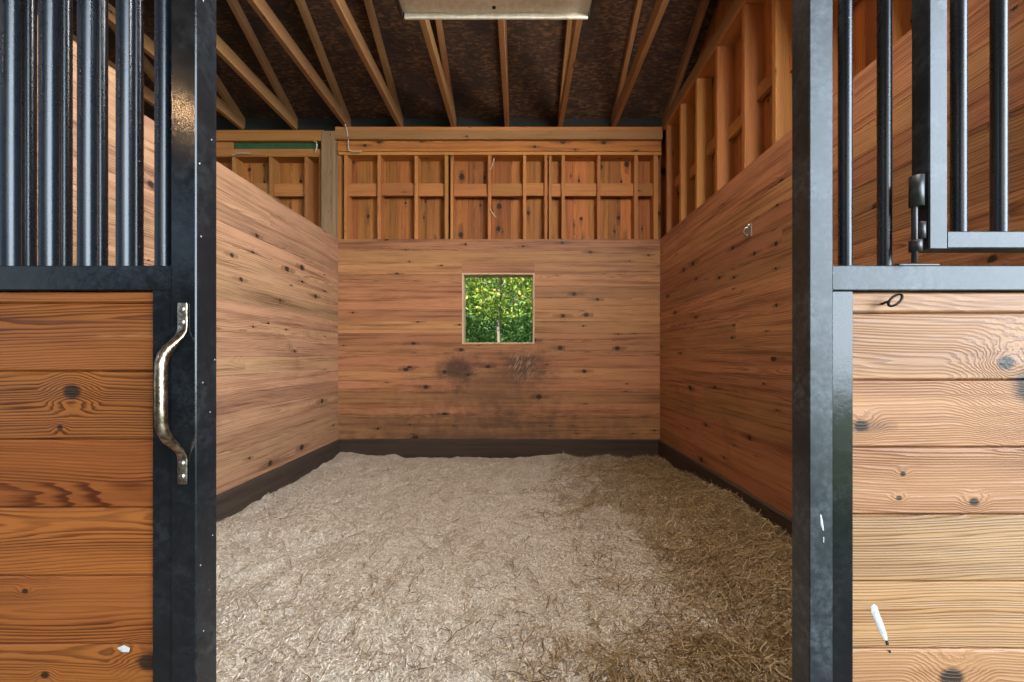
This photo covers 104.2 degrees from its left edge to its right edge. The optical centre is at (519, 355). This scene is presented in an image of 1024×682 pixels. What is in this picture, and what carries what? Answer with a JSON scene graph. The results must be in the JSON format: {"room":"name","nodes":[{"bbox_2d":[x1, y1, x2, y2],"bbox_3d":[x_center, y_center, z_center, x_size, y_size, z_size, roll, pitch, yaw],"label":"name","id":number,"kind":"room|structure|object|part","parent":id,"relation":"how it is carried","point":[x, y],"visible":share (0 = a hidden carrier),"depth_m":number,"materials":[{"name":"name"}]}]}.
{"room":"farm building","nodes":[
{"label":"farm building","id":0,"kind":"room"},
{"bbox_2d":[37,15,337,494],"bbox_3d":[-2.089,-0.129,2.744,0.038,2.670,3.569,0,0,0],"label":"wall","id":1,"kind":"structure","parent":0,"point":[277,270],"depth_m":3.19,"materials":[{"name":"brown wood"}]},
{"bbox_2d":[216,439,339,521],"bbox_3d":[-2.054,1.099,2.744,0.031,0.303,3.569,0,0,0],"label":"baseboard","id":2,"kind":"structure","parent":1,"relation":"attached to","point":[232,501],"depth_m":3.25,"materials":[{"name":"brown wood"}]},
{"bbox_2d":[37,0,717,117],"bbox_3d":[-2.300,-4.090,-1.175,8.600,3.139,12.450,0,0,0],"label":"ceiling","id":3,"kind":"structure","parent":0,"point":[535,48],"depth_m":4.06,"materials":[{"name":"brown wood"}]},
{"bbox_2d":[150,118,665,131],"bbox_3d":[-2.384,-2.678,4.610,8.232,0.155,0.020,0,0,0],"label":"trim","id":4,"kind":"structure","parent":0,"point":[326,124],"depth_m":4.60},
{"bbox_2d":[338,239,659,438],"bbox_3d":[-2.439,-0.062,4.549,8.122,2.536,0.038,0,0,0],"label":"wall","id":5,"kind":"structure","parent":0,"point":[591,370],"depth_m":4.53,"materials":[{"name":"brown wood"}]},
{"bbox_2d":[216,132,665,238],"bbox_3d":[-2.354,-1.815,4.644,8.292,1.670,0.172,0,0,0],"label":"framing","id":6,"kind":"object","parent":5,"relation":"attached to","point":[382,195],"visible":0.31,"depth_m":4.71,"materials":[{"name":"brown wood"}]},
{"bbox_3d":[-4.380,-2.302,4.634,4.240,0.038,0.152,0,0,0],"label":"plate","id":7,"kind":"part","parent":6,"relation":"part of","materials":[{"name":"brown wood"}]},
{"bbox_2d":[216,130,323,154],"bbox_3d":[-4.379,-2.449,4.595,4.242,0.302,0.150,0,0,0],"label":"header beam","id":8,"kind":"structure","parent":6,"relation":"on","point":[225,139],"depth_m":4.54,"materials":[{"name":"brown wood"}]},
{"bbox_2d":[37,8,153,106],"bbox_3d":[-3.807,-4.048,-1.150,0.048,3.189,12.300,0,0,0],"label":"roof truss","id":9,"kind":"object","parent":8,"relation":"on","point":[148,68],"visible":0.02,"depth_m":4.04,"materials":[{"name":"brown wood"}]},
{"bbox_2d":[108,3,244,129],"bbox_3d":[-3.197,-4.048,-1.150,0.048,3.189,12.300,0,0,0],"label":"roof truss","id":10,"kind":"object","parent":8,"relation":"on","point":[226,107],"visible":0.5,"depth_m":4.25,"materials":[{"name":"brown wood"}]},
{"bbox_2d":[216,0,297,129],"bbox_3d":[-2.588,-4.048,-1.150,0.048,3.189,12.300,0,0,0],"label":"roof truss","id":11,"kind":"object","parent":8,"relation":"on","point":[281,105],"visible":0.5,"depth_m":3.89,"materials":[{"name":"brown wood"}]},
{"bbox_3d":[-4.379,-2.574,4.625,4.242,0.052,0.090,0,0,0],"label":"cap plate","id":12,"kind":"part","parent":8,"relation":"part of","materials":[{"name":"brown wood"}]},
{"bbox_2d":[234,143,319,148],"bbox_3d":[-2.804,-2.409,4.598,0.967,0.085,0.045,0,0,0],"label":"strip","id":13,"kind":"object","parent":8,"relation":"attached to","point":[236,145],"visible":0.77,"depth_m":4.58,"materials":[{"name":"paint"}]},
{"bbox_2d":[335,127,662,151],"bbox_3d":[-0.241,-2.469,4.585,3.705,0.262,0.170,0,0,0],"label":"header beam","id":14,"kind":"structure","parent":6,"relation":"on","point":[364,139],"depth_m":4.51,"materials":[{"name":"brown wood"}]},
{"bbox_2d":[247,0,350,126],"bbox_3d":[-1.978,-4.048,-1.150,0.048,3.189,12.300,0,0,0],"label":"roof truss","id":15,"kind":"object","parent":14,"relation":"on","point":[336,103],"visible":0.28,"depth_m":3.72,"materials":[{"name":"brown wood"}]},
{"bbox_2d":[345,124,361,151],"bbox_3d":[-1.936,-2.516,4.495,0.287,0.405,0.045,0,0,-5],"label":"wire","id":16,"kind":"object","parent":14,"relation":"hanging from","point":[345,124],"visible":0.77,"depth_m":4.51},
{"bbox_2d":[330,0,403,126],"bbox_3d":[-1.368,-4.048,-1.150,0.048,3.189,12.300,0,0,0],"label":"roof truss","id":17,"kind":"object","parent":14,"relation":"on","point":[388,94],"visible":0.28,"depth_m":3.71,"materials":[{"name":"brown wood"}]},
{"bbox_2d":[419,20,455,126],"bbox_3d":[-0.759,-4.048,-1.150,0.048,3.189,12.300,0,0,0],"label":"roof truss","id":18,"kind":"object","parent":14,"relation":"on","point":[442,75],"visible":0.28,"depth_m":3.82,"materials":[{"name":"brown wood"}]},
{"bbox_3d":[-0.241,-2.577,4.593,3.705,0.046,0.155,0,0,0],"label":"cap plate","id":19,"kind":"part","parent":14,"relation":"part of","materials":[{"name":"brown wood"}]},
{"bbox_2d":[498,20,508,126],"bbox_3d":[-0.149,-4.048,-1.150,0.048,3.189,12.300,0,0,0],"label":"roof truss","id":20,"kind":"object","parent":14,"relation":"on","point":[502,24],"visible":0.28,"depth_m":3.70,"materials":[{"name":"brown wood"}]},
{"bbox_2d":[394,0,594,19],"bbox_3d":[-0.157,-2.430,2.446,1.258,0.441,0.356,0,0,0],"label":"ceiling light","id":21,"kind":"object","parent":20,"relation":"hanging from","point":[413,9],"visible":1,"depth_m":2.59,"materials":[{"name":"white metal"}]},
{"bbox_2d":[558,20,581,126],"bbox_3d":[0.460,-4.048,-1.150,0.048,3.189,12.300,0,0,0],"label":"roof truss","id":22,"kind":"object","parent":14,"relation":"on","point":[570,47],"visible":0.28,"depth_m":3.79,"materials":[{"name":"brown wood"}]},
{"bbox_2d":[611,0,668,126],"bbox_3d":[1.070,-4.048,-1.150,0.048,3.189,12.300,0,0,0],"label":"roof truss","id":23,"kind":"object","parent":14,"relation":"on","point":[623,91],"visible":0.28,"depth_m":3.71,"materials":[{"name":"brown wood"}]},
{"bbox_3d":[-0.229,-2.322,4.634,3.702,0.038,0.152,0,0,0],"label":"plate","id":24,"kind":"part","parent":6,"relation":"part of","materials":[{"name":"brown wood"}]},
{"bbox_2d":[339,439,657,458],"bbox_3d":[-0.239,1.099,4.510,3.602,0.303,0.039,0,0,0],"label":"baseboard","id":25,"kind":"structure","parent":5,"relation":"attached to","point":[406,448],"depth_m":4.49,"materials":[{"name":"brown wood"}]},
{"bbox_2d":[462,273,534,343],"bbox_3d":[-0.247,-0.540,4.613,0.825,0.808,0.174,0,0,0],"label":"window","id":26,"kind":"structure","parent":5,"relation":"in","point":[464,275],"depth_m":4.53,"materials":[{"name":"brown wood"}]},
{"bbox_2d":[695,0,733,64],"bbox_3d":[1.812,-3.620,2.850,0.020,2.100,4.198,0,0,0],"label":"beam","id":27,"kind":"structure","parent":0,"point":[722,6],"depth_m":3.65,"materials":[{"name":"brown wood"}]},
{"bbox_2d":[660,0,1023,517],"bbox_3d":[1.611,-0.062,2.695,0.038,2.536,3.669,0,0,0],"label":"wall","id":28,"kind":"structure","parent":0,"point":[726,296],"depth_m":2.55,"materials":[{"name":"brown wood"}]},
{"bbox_2d":[658,439,791,536],"bbox_3d":[1.575,1.099,2.744,0.031,0.303,3.569,0,0,0],"label":"baseboard","id":29,"kind":"structure","parent":28,"relation":"attached to","point":[675,457],"depth_m":3.10,"materials":[{"name":"brown wood"}]},
{"bbox_2d":[743,223,751,238],"bbox_3d":[1.572,-0.871,2.770,0.043,0.096,0.070,0,0,0],"label":"wall hook","id":30,"kind":"object","parent":28,"relation":"attached to","point":[748,227],"visible":1,"depth_m":2.76,"materials":[{"name":"metal"}]},
{"bbox_3d":[1.591,-0.868,2.770,0.006,0.090,0.070,0,0,0],"label":"plate","id":31,"kind":"part","parent":30,"relation":"part of","materials":[{"name":"silver metal"}]},
{"bbox_3d":[-2.500,1.300,-1.350,9.000,0.100,12.300,0,0,0],"label":"floor","id":32,"kind":"structure","parent":0,"visible":0},
{"bbox_2d":[22,0,143,265],"bbox_3d":[-1.377,0.100,0.870,1.366,2.300,0.048,0,0,0],"label":"metal bars","id":33,"kind":"object","parent":32,"relation":"on","point":[29,7],"visible":0.16,"depth_m":0.86,"materials":[{"name":"black steel"},{"name":"steel"}]},
{"bbox_2d":[0,0,215,681],"bbox_3d":[-1.245,0.070,0.773,1.229,2.240,0.112,0,0,0],"label":"sliding door","id":34,"kind":"structure","parent":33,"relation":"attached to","point":[108,373],"depth_m":0.79,"materials":[{"name":"black metal"}]},
{"bbox_3d":[-1.246,0.507,0.803,1.052,1.267,0.036,0,0,0],"label":"board panel","id":35,"kind":"part","parent":34,"relation":"part of","materials":[{"name":"brown wood"}]},
{"bbox_3d":[-1.245,-0.152,0.802,1.130,0.048,0.052,0,0,0],"label":"rail","id":36,"kind":"part","parent":34,"relation":"part of","materials":[{"name":"black metal"}]},
{"bbox_3d":[-0.655,0.073,0.746,0.020,0.351,0.058,0,0,0],"label":"handle","id":37,"kind":"part","parent":34,"relation":"part of","materials":[{"name":"metal"}]},
{"bbox_2d":[321,131,338,238],"bbox_3d":[-2.173,-0.649,4.585,0.159,3.798,0.150,0,0,0],"label":"timber post","id":38,"kind":"object","parent":32,"relation":"on","point":[329,153],"visible":0.31,"depth_m":4.51,"materials":[{"name":"brown wood"}]},
{"bbox_2d":[216,452,791,681],"bbox_3d":[-0.239,1.064,2.727,3.652,0.240,3.594,0,0,0],"label":"bedding","id":39,"kind":"object","parent":32,"relation":"on","point":[365,485],"visible":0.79,"depth_m":2.17,"materials":[{"name":"beige wood"}]},
{"bbox_2d":[216,452,791,681],"bbox_3d":[-0.239,1.066,2.864,3.592,0.236,3.245,0,0,0],"label":"wood shavings","id":40,"kind":"object","parent":39,"relation":"on","point":[327,605],"visible":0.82,"depth_m":1.92},
{"bbox_2d":[216,451,791,681],"bbox_3d":[-0.239,1.051,2.833,3.593,0.263,3.308,0,0,0],"label":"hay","id":41,"kind":"object","parent":39,"relation":"on","point":[694,650],"visible":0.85,"depth_m":1.86},
{"bbox_2d":[663,0,911,233],"bbox_3d":[1.709,-0.675,2.780,0.166,3.850,3.880,0,0,0],"label":"framing","id":42,"kind":"object","parent":32,"relation":"on","point":[737,105],"visible":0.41,"depth_m":3.13,"materials":[{"name":"brown wood"}]},
{"bbox_2d":[662,0,742,135],"bbox_3d":[1.665,-4.048,-1.150,0.048,3.189,12.300,0,0,0],"label":"roof truss","id":43,"kind":"object","parent":42,"relation":"on","point":[675,97],"visible":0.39,"depth_m":3.79,"materials":[{"name":"brown wood"}]},
{"bbox_3d":[1.699,-2.579,2.690,0.146,0.038,3.660,0,0,0],"label":"plate","id":44,"kind":"part","parent":42,"relation":"part of","materials":[{"name":"brown wood"}]},
{"bbox_2d":[792,0,1023,681],"bbox_3d":[1.083,0.100,0.814,1.003,2.300,0.079,0,0,0],"label":"panel","id":45,"kind":"object","parent":32,"relation":"on","point":[908,495],"visible":1,"depth_m":0.81,"materials":[{"name":"grey metal"}]},
{"bbox_3d":[0.606,0.100,0.827,0.048,2.300,0.053,0,0,0],"label":"post","id":46,"kind":"part","parent":45,"relation":"part of","materials":[{"name":"grey metal"}]},
{"bbox_2d":[881,293,903,306],"bbox_3d":[0.743,-0.111,0.802,0.030,0.029,0.040,0,0,0],"label":"screw eye","id":47,"kind":"object","parent":45,"relation":"attached to","point":[897,294],"visible":1,"depth_m":0.79,"materials":[{"name":"metal"}]},
{"bbox_3d":[1.083,-0.157,0.827,0.908,0.050,0.051,0,0,0],"label":"rail","id":48,"kind":"part","parent":45,"relation":"part of","materials":[{"name":"grey metal"}]},
{"bbox_3d":[1.106,0.525,0.828,0.863,1.310,0.036,0,0,0],"label":"board panel","id":49,"kind":"part","parent":45,"relation":"part of","materials":[{"name":"brown wood"}]},
{"bbox_3d":[1.048,-0.540,0.793,0.503,0.660,0.037,0,0,0],"label":"feed door","id":50,"kind":"part","parent":45,"relation":"part of","materials":[{"name":"grey metal"}]},
{"label":"outside","id":51,"kind":"structure","parent":0,"visible":0},
{"bbox_3d":[0.000,1.360,5.000,80.000,0.180,110.000,0,0,0],"label":"ground","id":52,"kind":"structure","parent":51,"visible":0},
{"bbox_2d":[466,280,476,334],"bbox_3d":[-2.336,-0.745,9.338,3.108,3.994,3.042,0,0,0],"label":"tree","id":53,"kind":"object","parent":52,"relation":"on","point":[471,302],"visible":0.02,"depth_m":9.25,"materials":[{"name":"green plant"}]},
{"bbox_2d":[466,277,510,341],"bbox_3d":[-3.074,-1.819,13.050,5.710,6.770,5.915,0,0,-12],"label":"tree","id":54,"kind":"object","parent":52,"relation":"on","point":[477,277],"visible":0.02,"depth_m":12.26,"materials":[{"name":"green plant"}]},
{"bbox_2d":[466,312,512,341],"bbox_3d":[-1.558,0.071,10.513,3.511,2.563,3.558,0,0,0],"label":"shrub","id":55,"kind":"object","parent":52,"relation":"on","point":[478,336],"visible":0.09,"depth_m":10.31,"materials":[{"name":"green plant"}]},
{"bbox_2d":[466,277,531,341],"bbox_3d":[-0.354,-0.803,8.611,3.209,4.118,2.930,0,0,-31],"label":"tree","id":56,"kind":"object","parent":52,"relation":"on","point":[502,299],"visible":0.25,"depth_m":8.43,"materials":[{"name":"green plant"}]},
{"bbox_2d":[466,277,531,341],"bbox_3d":[-1.052,-2.104,15.195,7.104,7.360,7.091,0,0,-29],"label":"tree","id":57,"kind":"object","parent":52,"relation":"on","point":[475,277],"visible":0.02,"depth_m":12.98,"materials":[{"name":"green plant"}]},
{"bbox_2d":[468,277,531,341],"bbox_3d":[0.924,-1.764,13.172,5.694,6.576,5.950,0,0,35],"label":"tree","id":58,"kind":"object","parent":52,"relation":"on","point":[518,318],"visible":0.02,"depth_m":12.00,"materials":[{"name":"green plant"}]},
{"bbox_2d":[480,310,531,341],"bbox_3d":[0.357,0.072,10.394,3.484,2.659,3.334,0,0,32],"label":"shrub","id":59,"kind":"object","parent":52,"relation":"on","point":[517,326],"visible":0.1,"depth_m":9.95,"materials":[{"name":"green plant"}]},
{"bbox_2d":[517,277,531,334],"bbox_3d":[1.293,-0.904,9.420,2.875,4.314,3.074,0,0,0],"label":"tree","id":60,"kind":"object","parent":52,"relation":"on","point":[518,277],"visible":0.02,"depth_m":9.47,"materials":[{"name":"green plant"}]}
]}

